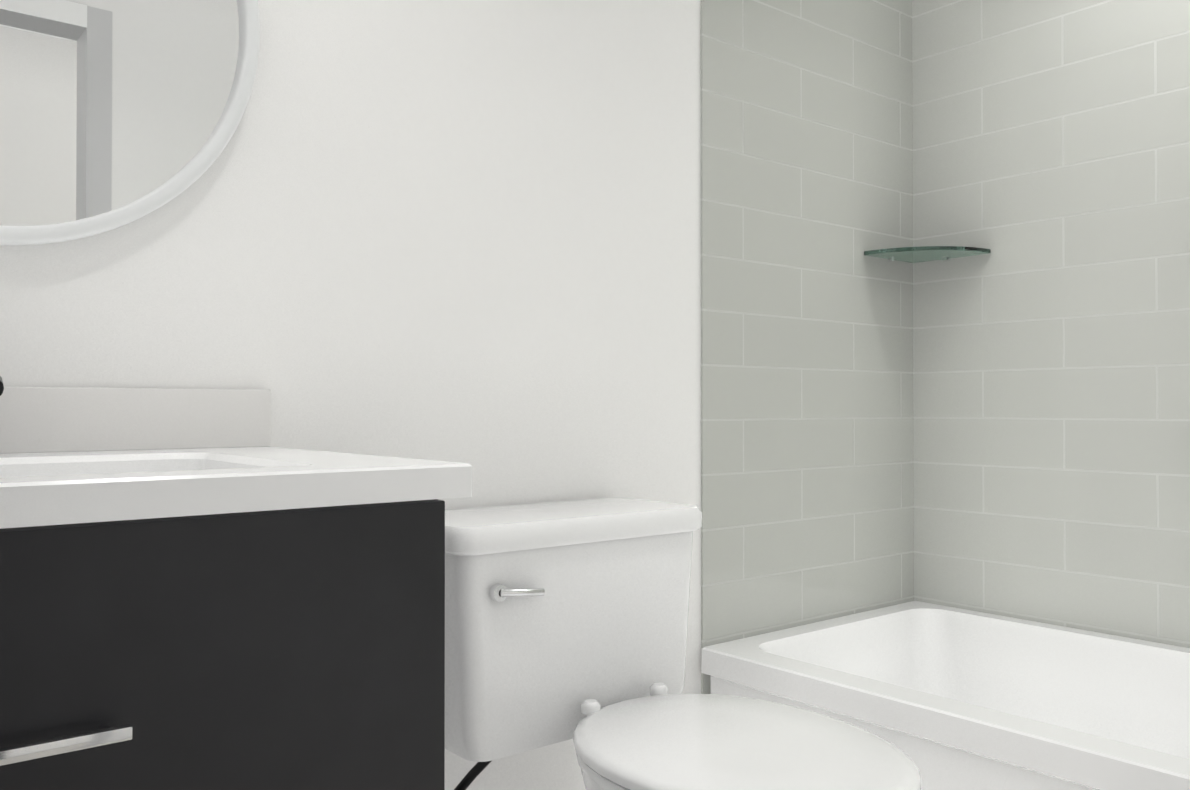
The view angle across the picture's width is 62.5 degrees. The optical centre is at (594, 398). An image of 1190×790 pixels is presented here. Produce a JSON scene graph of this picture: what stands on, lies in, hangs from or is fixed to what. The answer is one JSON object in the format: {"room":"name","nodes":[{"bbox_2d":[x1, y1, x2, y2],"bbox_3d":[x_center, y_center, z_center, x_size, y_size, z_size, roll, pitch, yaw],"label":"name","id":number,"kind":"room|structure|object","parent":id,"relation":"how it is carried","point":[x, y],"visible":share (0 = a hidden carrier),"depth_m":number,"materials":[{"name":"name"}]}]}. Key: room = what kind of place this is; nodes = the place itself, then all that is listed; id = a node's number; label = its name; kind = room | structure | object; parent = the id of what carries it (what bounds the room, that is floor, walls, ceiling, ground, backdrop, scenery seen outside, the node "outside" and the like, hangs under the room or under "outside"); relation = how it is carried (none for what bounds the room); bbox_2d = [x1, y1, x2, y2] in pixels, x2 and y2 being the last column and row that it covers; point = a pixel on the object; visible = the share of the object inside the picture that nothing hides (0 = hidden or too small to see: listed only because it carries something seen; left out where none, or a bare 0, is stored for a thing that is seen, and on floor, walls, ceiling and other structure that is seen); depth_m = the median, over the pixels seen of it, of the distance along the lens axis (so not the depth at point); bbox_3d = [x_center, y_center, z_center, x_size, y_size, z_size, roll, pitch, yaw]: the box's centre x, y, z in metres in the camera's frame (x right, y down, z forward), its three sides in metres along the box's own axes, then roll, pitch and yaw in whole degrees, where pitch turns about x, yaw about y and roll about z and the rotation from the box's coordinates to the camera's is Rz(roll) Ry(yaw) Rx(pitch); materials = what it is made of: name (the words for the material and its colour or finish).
{"room":"bathroom","nodes":[
{"label":"bathroom","id":0,"kind":"room"},
{"bbox_2d":[0,0,700,789],"bbox_3d":[-0.653,-0.218,1.495,2.180,2.440,0.120,0,-1,-39],"label":"wall","id":1,"kind":"structure","parent":0,"point":[456,230],"depth_m":1.74,"materials":[{"name":"white paint"}]},
{"bbox_2d":[0,0,259,245],"bbox_3d":[-0.796,-0.560,1.279,0.716,0.716,0.034,0,-1,-39],"label":"mirror","id":2,"kind":"object","parent":1,"relation":"attached to","point":[114,114],"visible":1,"depth_m":1.37,"materials":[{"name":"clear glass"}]},
{"bbox_2d":[700,0,913,693],"bbox_3d":[0.506,-0.209,2.435,0.803,2.440,0.126,0,-1,-39],"label":"tiled wall","id":3,"kind":"structure","parent":0,"point":[807,455],"depth_m":2.35,"materials":[{"name":"grey tile"}]},
{"bbox_2d":[864,246,990,262],"bbox_3d":[0.837,-0.369,2.487,0.220,0.022,0.230,0,-1,-39],"label":"glass shelf","id":4,"kind":"object","parent":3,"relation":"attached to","point":[921,254],"visible":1,"depth_m":2.47,"materials":[{"name":"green glass"}]},
{"bbox_2d":[912,0,1189,647],"bbox_3d":[1.370,-0.213,2.104,0.120,2.440,1.730,0,-1,-39],"label":"tiled wall","id":5,"kind":"structure","parent":0,"point":[1051,330],"depth_m":2.34,"materials":[{"name":"grey tile"}]},
{"bbox_3d":[0.715,1.022,0.456,3.363,0.060,3.600,0,-1,-39],"label":"floor","id":6,"kind":"structure","parent":0,"visible":0},
{"bbox_2d":[0,376,471,789],"bbox_3d":[-0.641,0.438,1.022,0.836,1.118,0.615,0,-1,-39],"label":"bathroom vanity","id":7,"kind":"object","parent":6,"relation":"on","point":[206,589],"visible":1,"depth_m":0.93,"materials":[{"name":"black wood"}]},
{"bbox_2d":[445,498,921,789],"bbox_3d":[0.092,0.598,1.499,0.524,0.808,0.785,0,-1,-39],"label":"toilet","id":8,"kind":"object","parent":6,"relation":"on","point":[566,620],"visible":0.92,"depth_m":1.53,"materials":[{"name":"ceramic"}]},
{"bbox_2d":[701,601,1189,789],"bbox_3d":[1.008,0.770,1.800,0.811,0.470,1.474,0,-1,-39],"label":"bathtub","id":9,"kind":"object","parent":6,"relation":"on","point":[946,697],"visible":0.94,"depth_m":2.10,"materials":[{"name":"ceramic"}]}
]}

